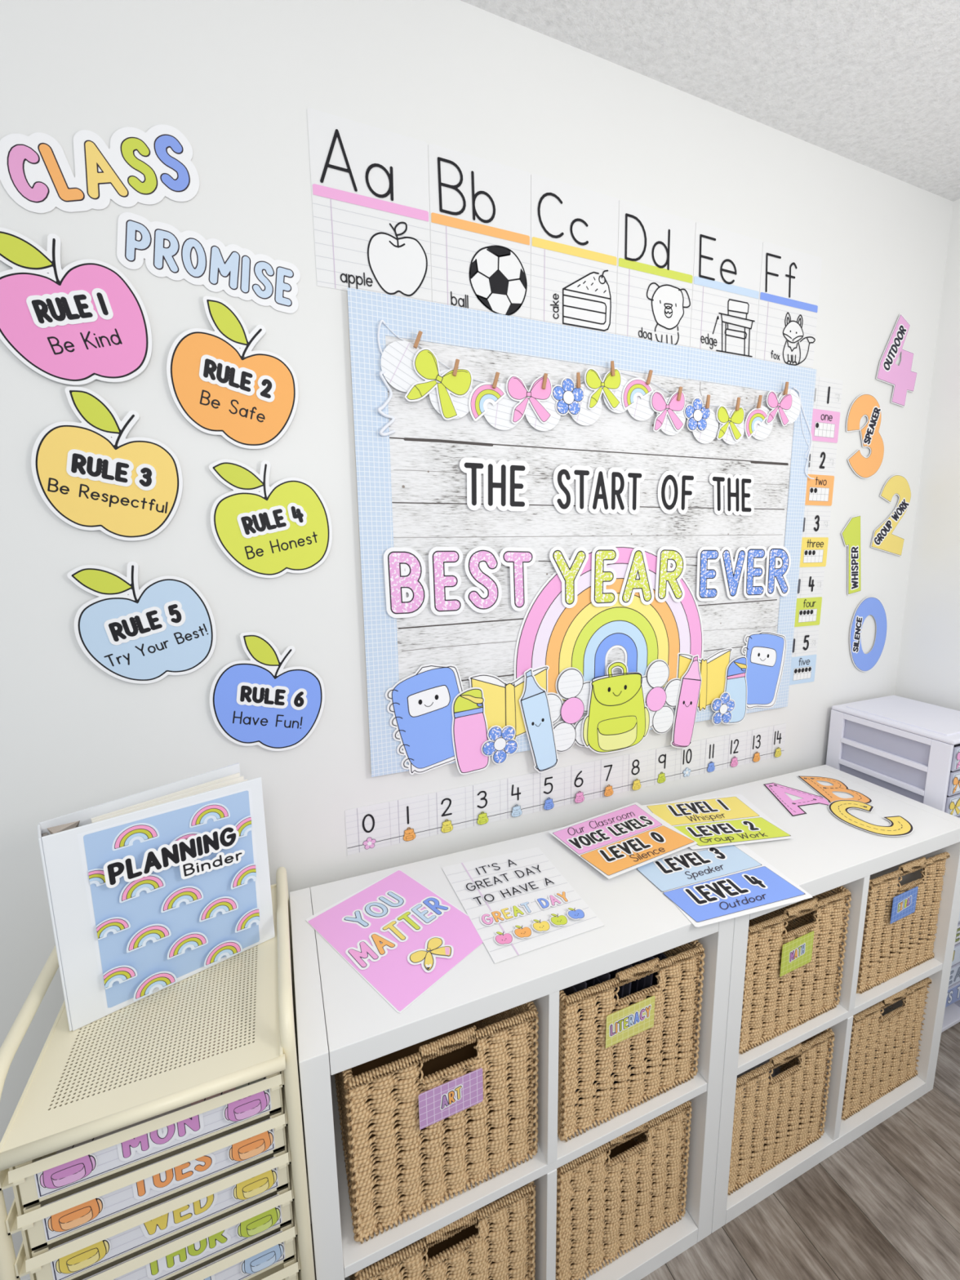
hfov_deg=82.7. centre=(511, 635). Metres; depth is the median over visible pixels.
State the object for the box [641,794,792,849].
sheet
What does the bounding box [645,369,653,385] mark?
clothespin
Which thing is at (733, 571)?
cutout
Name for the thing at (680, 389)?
clothespin
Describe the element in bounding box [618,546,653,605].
cutout
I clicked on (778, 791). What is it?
cutout
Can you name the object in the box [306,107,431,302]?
poster
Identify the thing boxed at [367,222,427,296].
picture
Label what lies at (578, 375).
clothespin
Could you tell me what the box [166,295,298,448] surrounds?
apple
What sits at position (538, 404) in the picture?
circle
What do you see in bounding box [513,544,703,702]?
rainbow
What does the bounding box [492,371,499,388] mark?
clothespin
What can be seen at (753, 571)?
cutout
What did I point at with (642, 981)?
folder
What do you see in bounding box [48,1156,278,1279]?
drawer
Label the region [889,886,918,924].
name card
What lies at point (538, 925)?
picture
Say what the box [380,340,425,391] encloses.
circle
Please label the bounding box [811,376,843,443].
number card
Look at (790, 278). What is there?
poster
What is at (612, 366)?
clothespin
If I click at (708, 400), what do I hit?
clothespin
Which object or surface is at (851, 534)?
paper numeral
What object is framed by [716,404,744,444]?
circle
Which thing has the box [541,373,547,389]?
clothespin
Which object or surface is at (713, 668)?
book
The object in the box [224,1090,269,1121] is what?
print
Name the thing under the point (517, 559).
cutout
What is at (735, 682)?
bottle
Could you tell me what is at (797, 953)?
name card
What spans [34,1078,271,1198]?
drawer
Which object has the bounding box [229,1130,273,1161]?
print
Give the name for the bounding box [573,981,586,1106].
folder
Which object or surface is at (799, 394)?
ribbon tail
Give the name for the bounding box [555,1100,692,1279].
basket
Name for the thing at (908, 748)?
plastic drawer unit
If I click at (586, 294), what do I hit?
picture
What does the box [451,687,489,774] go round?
bottle
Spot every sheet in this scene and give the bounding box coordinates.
[305,870,483,1013]
[442,847,604,963]
[548,802,697,879]
[636,844,812,927]
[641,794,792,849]
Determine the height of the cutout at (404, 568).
0.141 m
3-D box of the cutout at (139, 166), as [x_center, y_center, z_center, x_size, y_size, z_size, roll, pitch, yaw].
[-0.620,-0.710,0.826,0.258,0.160,0.001,-4,11,-23]
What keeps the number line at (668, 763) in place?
attached to the wall at (239, 79)
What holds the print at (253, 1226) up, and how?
attached to the drawer at (159, 1268)
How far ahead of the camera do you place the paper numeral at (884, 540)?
1.68 m
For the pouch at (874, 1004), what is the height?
0.248 m
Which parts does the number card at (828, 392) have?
ten frame, colour panel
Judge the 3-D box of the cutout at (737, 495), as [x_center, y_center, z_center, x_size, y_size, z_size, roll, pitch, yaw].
[0.565,-0.361,1.395,0.158,0.104,0.001,-4,11,-23]
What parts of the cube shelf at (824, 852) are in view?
panel, panel, panel, shelf, panel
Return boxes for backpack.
[581,660,650,753]
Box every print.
[39,1155,96,1188]
[47,1198,102,1231]
[55,1240,109,1273]
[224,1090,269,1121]
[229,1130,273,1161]
[233,1169,276,1199]
[237,1207,279,1237]
[241,1244,284,1274]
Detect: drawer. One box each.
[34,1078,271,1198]
[40,1118,275,1241]
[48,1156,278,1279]
[82,1194,282,1279]
[175,1230,285,1279]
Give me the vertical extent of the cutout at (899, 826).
0.002 m
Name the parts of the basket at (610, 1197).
corner post, handle, corner post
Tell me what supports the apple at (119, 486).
attached to the wall at (239, 79)
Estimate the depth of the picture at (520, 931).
0.95 m
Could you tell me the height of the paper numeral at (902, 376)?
0.246 m
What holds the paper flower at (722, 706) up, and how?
attached to the bulletin board
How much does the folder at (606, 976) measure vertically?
0.266 m
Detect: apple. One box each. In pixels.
[0,226,152,385]
[31,386,182,540]
[66,561,216,684]
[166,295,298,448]
[208,458,332,577]
[209,631,324,751]
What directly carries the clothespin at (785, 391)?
attached to the string
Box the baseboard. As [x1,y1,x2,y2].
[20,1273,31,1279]
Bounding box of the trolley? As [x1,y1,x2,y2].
[0,866,315,1279]
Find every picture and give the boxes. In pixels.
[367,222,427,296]
[469,244,527,315]
[493,930,513,945]
[513,924,532,938]
[531,918,551,932]
[549,912,568,925]
[562,270,611,331]
[566,906,585,919]
[646,282,690,345]
[712,298,755,356]
[782,311,815,365]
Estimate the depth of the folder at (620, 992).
1.01 m
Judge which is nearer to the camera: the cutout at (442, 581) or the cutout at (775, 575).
the cutout at (442, 581)
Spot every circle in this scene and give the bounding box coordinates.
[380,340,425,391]
[468,382,519,430]
[506,374,560,431]
[551,377,601,425]
[584,367,628,413]
[622,377,654,421]
[650,390,685,435]
[684,397,718,443]
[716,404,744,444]
[744,405,773,439]
[765,388,800,426]
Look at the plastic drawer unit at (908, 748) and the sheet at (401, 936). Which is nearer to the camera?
the sheet at (401, 936)
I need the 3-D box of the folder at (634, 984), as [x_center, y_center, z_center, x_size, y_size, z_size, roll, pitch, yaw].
[0.183,0.718,1.140,0.023,0.278,0.240,-4,11,-23]
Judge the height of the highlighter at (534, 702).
0.256 m
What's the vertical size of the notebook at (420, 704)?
0.239 m
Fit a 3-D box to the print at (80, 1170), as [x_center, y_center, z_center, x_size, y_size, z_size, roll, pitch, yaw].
[-0.507,0.608,0.621,0.052,0.043,0.001,-4,11,-23]
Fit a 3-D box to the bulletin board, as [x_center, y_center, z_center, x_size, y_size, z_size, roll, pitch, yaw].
[0.258,-0.208,1.295,1.206,0.930,0.013,-4,11,-23]
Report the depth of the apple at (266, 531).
0.98 m
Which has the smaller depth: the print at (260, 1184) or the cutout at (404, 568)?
the print at (260, 1184)
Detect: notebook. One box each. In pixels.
[385,663,463,774]
[741,631,786,709]
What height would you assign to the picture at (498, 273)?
0.128 m
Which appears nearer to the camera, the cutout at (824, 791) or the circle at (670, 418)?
the circle at (670, 418)
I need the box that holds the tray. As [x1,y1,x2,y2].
[0,886,279,1152]
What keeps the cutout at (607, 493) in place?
attached to the bulletin board
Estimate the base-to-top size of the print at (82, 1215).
0.043 m
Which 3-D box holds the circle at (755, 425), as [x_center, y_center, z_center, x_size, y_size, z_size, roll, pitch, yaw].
[0.631,-0.543,1.389,0.099,0.084,0.004,-4,11,-23]
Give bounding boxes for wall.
[0,0,953,1257]
[894,198,959,711]
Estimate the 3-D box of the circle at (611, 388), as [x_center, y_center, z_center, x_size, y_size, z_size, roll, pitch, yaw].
[0.216,-0.543,1.202,0.129,0.093,0.006,-4,11,-23]
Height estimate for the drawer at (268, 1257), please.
0.049 m
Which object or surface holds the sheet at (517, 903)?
on the cube shelf at (343, 1023)
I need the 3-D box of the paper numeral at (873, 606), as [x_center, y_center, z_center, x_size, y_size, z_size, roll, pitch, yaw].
[1.126,-0.004,1.718,0.179,0.242,0.002,-4,11,-23]
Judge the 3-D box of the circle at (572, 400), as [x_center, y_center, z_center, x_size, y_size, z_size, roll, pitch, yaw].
[0.142,-0.506,1.178,0.127,0.094,0.008,-5,11,-26]
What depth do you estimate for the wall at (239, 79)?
0.98 m
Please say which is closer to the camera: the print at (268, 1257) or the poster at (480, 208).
the print at (268, 1257)
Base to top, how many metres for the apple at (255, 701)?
0.236 m
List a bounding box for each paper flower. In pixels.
[480,724,518,764]
[546,666,591,752]
[642,658,680,733]
[711,691,735,724]
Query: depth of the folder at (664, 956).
1.05 m
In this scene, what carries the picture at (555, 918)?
on the sheet at (517, 903)
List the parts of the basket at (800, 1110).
corner post, handle, corner post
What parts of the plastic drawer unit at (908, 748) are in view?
frame, lid, lid panel, drawer, drawer, drawer, drawer, drawer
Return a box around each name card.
[417,1067,483,1129]
[605,995,654,1048]
[779,930,813,977]
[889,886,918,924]
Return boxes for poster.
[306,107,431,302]
[427,143,530,319]
[530,173,618,334]
[615,199,695,346]
[689,221,762,358]
[755,240,822,368]
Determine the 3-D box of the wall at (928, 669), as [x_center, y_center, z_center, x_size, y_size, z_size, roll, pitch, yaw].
[1.685,0.024,0.991,0.100,2.530,1.780,-4,11,-23]
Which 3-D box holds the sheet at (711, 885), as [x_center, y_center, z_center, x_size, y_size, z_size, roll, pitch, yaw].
[0.417,0.492,1.115,0.280,0.002,0.232,-3,10,-17]
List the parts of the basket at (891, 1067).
corner post, handle, corner post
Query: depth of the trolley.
0.69 m
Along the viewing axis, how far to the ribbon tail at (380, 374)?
1.02 m
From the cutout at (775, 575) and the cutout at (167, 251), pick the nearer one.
the cutout at (167, 251)
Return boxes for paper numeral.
[840,515,861,595]
[846,393,884,478]
[849,596,887,671]
[870,474,911,556]
[875,313,917,406]
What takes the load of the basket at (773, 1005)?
on the cube shelf at (824, 852)
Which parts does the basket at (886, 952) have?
corner post, handle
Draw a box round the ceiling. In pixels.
[460,0,959,201]
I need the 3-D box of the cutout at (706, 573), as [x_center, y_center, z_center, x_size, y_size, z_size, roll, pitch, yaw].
[0.507,-0.159,1.403,0.080,0.140,0.001,-4,11,-23]
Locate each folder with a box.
[560,985,577,998]
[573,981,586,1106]
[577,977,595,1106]
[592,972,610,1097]
[594,977,601,1045]
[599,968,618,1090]
[609,968,623,1089]
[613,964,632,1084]
[626,960,640,1080]
[629,960,645,1081]
[641,955,654,998]
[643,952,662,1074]
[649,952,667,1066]
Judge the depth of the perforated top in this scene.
0.75 m
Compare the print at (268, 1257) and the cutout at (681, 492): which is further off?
the cutout at (681, 492)
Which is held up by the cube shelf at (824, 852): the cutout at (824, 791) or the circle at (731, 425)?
the cutout at (824, 791)
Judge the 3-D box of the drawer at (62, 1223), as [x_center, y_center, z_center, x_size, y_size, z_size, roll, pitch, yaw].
[-0.423,0.664,0.668,0.242,0.049,0.005,-4,11,-23]
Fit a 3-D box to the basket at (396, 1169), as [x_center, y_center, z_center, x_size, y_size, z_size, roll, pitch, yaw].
[-0.162,0.740,1.009,0.312,0.304,0.341,-4,11,-23]
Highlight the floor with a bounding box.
[311,1022,959,1279]
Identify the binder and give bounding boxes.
[37,763,275,1031]
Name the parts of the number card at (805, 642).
ten frame, colour panel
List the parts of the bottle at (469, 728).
lid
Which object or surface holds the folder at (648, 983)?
in the basket at (673, 1031)
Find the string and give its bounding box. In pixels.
[384,324,795,407]
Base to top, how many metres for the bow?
0.127 m
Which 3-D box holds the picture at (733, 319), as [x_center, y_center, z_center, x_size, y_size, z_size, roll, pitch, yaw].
[0.545,-0.756,1.335,0.133,0.123,0.001,-4,11,-23]
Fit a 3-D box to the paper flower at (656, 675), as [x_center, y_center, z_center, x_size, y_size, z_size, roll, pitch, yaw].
[0.381,0.158,1.400,0.172,0.202,0.004,-4,11,-23]
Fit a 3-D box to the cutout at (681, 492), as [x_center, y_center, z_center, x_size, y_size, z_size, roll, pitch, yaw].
[0.403,-0.348,1.326,0.117,0.103,0.001,-4,11,-23]
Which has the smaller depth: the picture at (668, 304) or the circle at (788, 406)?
the picture at (668, 304)
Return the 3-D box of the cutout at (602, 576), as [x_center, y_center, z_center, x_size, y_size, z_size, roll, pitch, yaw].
[0.219,-0.139,1.277,0.075,0.142,0.001,-4,11,-23]
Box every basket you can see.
[334,1000,538,1244]
[348,1181,536,1279]
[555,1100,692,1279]
[557,939,705,1142]
[727,1027,835,1195]
[738,885,851,1053]
[840,977,932,1120]
[856,852,950,993]
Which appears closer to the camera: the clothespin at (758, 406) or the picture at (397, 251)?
the picture at (397, 251)
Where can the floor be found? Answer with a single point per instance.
(886, 1205)
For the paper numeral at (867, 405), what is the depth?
1.57 m
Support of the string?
attached to the bulletin board
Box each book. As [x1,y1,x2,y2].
[468,665,549,740]
[676,647,733,711]
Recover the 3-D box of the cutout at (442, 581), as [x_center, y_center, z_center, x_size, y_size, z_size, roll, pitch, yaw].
[-0.134,-0.113,1.125,0.075,0.142,0.001,-4,11,-23]
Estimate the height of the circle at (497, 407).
0.091 m
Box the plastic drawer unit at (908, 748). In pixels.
[826,694,959,1032]
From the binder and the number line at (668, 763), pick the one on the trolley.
the binder
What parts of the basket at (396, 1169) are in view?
corner post, handle, corner post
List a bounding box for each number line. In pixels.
[344,750,648,855]
[646,723,786,786]
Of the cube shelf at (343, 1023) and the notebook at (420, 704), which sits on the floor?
the cube shelf at (343, 1023)
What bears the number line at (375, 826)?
attached to the wall at (239, 79)
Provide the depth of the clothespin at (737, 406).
1.34 m
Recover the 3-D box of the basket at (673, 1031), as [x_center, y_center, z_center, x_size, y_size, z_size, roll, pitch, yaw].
[0.162,0.715,1.148,0.312,0.305,0.342,-4,11,-23]
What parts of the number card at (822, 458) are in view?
ten frame, colour panel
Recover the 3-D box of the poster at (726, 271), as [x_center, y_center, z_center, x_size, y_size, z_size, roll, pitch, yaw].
[0.519,-0.822,1.313,0.208,0.275,0.002,-4,11,-23]
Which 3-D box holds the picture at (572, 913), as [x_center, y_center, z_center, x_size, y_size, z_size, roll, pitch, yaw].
[0.118,0.509,0.998,0.034,0.001,0.034,0,10,4]
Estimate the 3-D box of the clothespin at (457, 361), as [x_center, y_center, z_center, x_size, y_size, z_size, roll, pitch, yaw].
[-0.108,-0.521,1.058,0.014,0.031,0.007,-4,11,-23]
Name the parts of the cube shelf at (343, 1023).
panel, panel, shelf, panel, panel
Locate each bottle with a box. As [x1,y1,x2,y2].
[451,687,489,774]
[724,655,747,724]
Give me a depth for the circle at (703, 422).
1.31 m
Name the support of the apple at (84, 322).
attached to the wall at (239, 79)
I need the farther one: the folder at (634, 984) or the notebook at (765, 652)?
the notebook at (765, 652)
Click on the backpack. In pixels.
(617, 718)
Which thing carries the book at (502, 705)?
attached to the bulletin board
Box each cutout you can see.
[0,124,199,213]
[116,212,300,313]
[383,546,428,617]
[428,546,464,615]
[459,457,529,511]
[464,546,502,613]
[499,546,536,611]
[549,546,588,608]
[552,464,645,514]
[591,546,618,606]
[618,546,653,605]
[654,546,685,602]
[657,470,697,514]
[696,546,720,601]
[709,472,754,515]
[720,546,747,599]
[743,546,767,598]
[763,782,829,817]
[764,545,791,596]
[796,775,872,804]
[828,800,913,836]
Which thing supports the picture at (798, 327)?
attached to the poster at (790, 278)
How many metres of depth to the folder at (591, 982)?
0.99 m
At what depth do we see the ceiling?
1.11 m
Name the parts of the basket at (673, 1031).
corner post, handle, corner post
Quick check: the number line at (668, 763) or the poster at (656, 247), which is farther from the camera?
the number line at (668, 763)
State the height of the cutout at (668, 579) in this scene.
0.140 m
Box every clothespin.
[413,330,422,348]
[452,359,459,376]
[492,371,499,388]
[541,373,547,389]
[576,372,581,388]
[610,360,615,376]
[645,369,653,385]
[676,386,682,400]
[705,394,710,408]
[734,397,740,410]
[756,395,762,408]
[783,382,788,395]
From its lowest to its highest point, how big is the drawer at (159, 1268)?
0.049 m
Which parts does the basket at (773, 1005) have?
corner post, handle, corner post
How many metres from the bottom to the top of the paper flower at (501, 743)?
0.093 m
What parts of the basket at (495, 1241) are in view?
handle, corner post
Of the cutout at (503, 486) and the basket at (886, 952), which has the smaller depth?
the cutout at (503, 486)
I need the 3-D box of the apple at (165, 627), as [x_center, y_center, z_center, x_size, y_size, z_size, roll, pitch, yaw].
[-0.626,-0.022,0.938,0.205,0.211,0.011,-4,11,-23]
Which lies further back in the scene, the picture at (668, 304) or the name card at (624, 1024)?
the picture at (668, 304)
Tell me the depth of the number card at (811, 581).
1.59 m
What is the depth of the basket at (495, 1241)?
0.94 m
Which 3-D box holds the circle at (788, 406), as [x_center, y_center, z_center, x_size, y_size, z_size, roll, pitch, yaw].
[0.705,-0.593,1.411,0.128,0.094,0.006,-4,11,-23]
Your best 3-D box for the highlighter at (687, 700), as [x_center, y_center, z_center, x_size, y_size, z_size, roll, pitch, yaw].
[0.462,0.176,1.435,0.093,0.254,0.003,-4,11,-23]
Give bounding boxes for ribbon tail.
[377,320,385,358]
[377,370,395,435]
[792,386,814,479]
[799,394,809,462]
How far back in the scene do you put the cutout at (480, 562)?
1.16 m
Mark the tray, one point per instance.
(32, 1127)
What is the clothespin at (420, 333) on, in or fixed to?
attached to the string
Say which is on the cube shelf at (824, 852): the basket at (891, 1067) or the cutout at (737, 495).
the basket at (891, 1067)
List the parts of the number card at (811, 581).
ten frame, colour panel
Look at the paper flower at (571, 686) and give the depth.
1.29 m
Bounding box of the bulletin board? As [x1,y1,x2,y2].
[346,287,816,777]
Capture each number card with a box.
[789,626,818,685]
[794,568,824,626]
[800,507,831,567]
[804,443,836,506]
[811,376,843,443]
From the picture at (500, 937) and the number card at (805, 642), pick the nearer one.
the picture at (500, 937)
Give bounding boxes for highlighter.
[519,667,558,773]
[670,654,702,748]
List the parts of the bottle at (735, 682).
lid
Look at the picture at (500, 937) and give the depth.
0.94 m
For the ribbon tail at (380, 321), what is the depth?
1.00 m
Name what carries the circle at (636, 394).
hanging from the string
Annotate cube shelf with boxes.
[289,826,734,1279]
[667,764,959,1232]
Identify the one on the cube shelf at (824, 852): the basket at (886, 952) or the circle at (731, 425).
the basket at (886, 952)
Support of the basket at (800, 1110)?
on the cube shelf at (824, 852)
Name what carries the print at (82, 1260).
attached to the drawer at (67, 1266)
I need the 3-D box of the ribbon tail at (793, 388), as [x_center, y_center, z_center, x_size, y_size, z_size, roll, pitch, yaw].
[0.782,-0.539,1.461,0.112,0.227,0.008,-5,11,-25]
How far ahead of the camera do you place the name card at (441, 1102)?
0.85 m
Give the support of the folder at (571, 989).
in the basket at (673, 1031)
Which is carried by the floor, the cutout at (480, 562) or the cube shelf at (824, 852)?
the cube shelf at (824, 852)
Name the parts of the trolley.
panel, frame, drawer, drawer, drawer, rail, drawer, perforated panel, drawer, drawer, drawer, drawer, drawer, drawer, drawer, drawer, drawer, drawer, frame, drawer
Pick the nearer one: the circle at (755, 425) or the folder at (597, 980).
the folder at (597, 980)
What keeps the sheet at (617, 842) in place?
on the cube shelf at (343, 1023)
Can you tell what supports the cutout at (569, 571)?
attached to the bulletin board
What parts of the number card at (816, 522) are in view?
ten frame, colour panel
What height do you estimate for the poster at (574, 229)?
0.275 m
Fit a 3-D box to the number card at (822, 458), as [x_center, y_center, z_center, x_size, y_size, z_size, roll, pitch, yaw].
[0.867,-0.451,1.530,0.116,0.166,0.003,-4,11,-23]

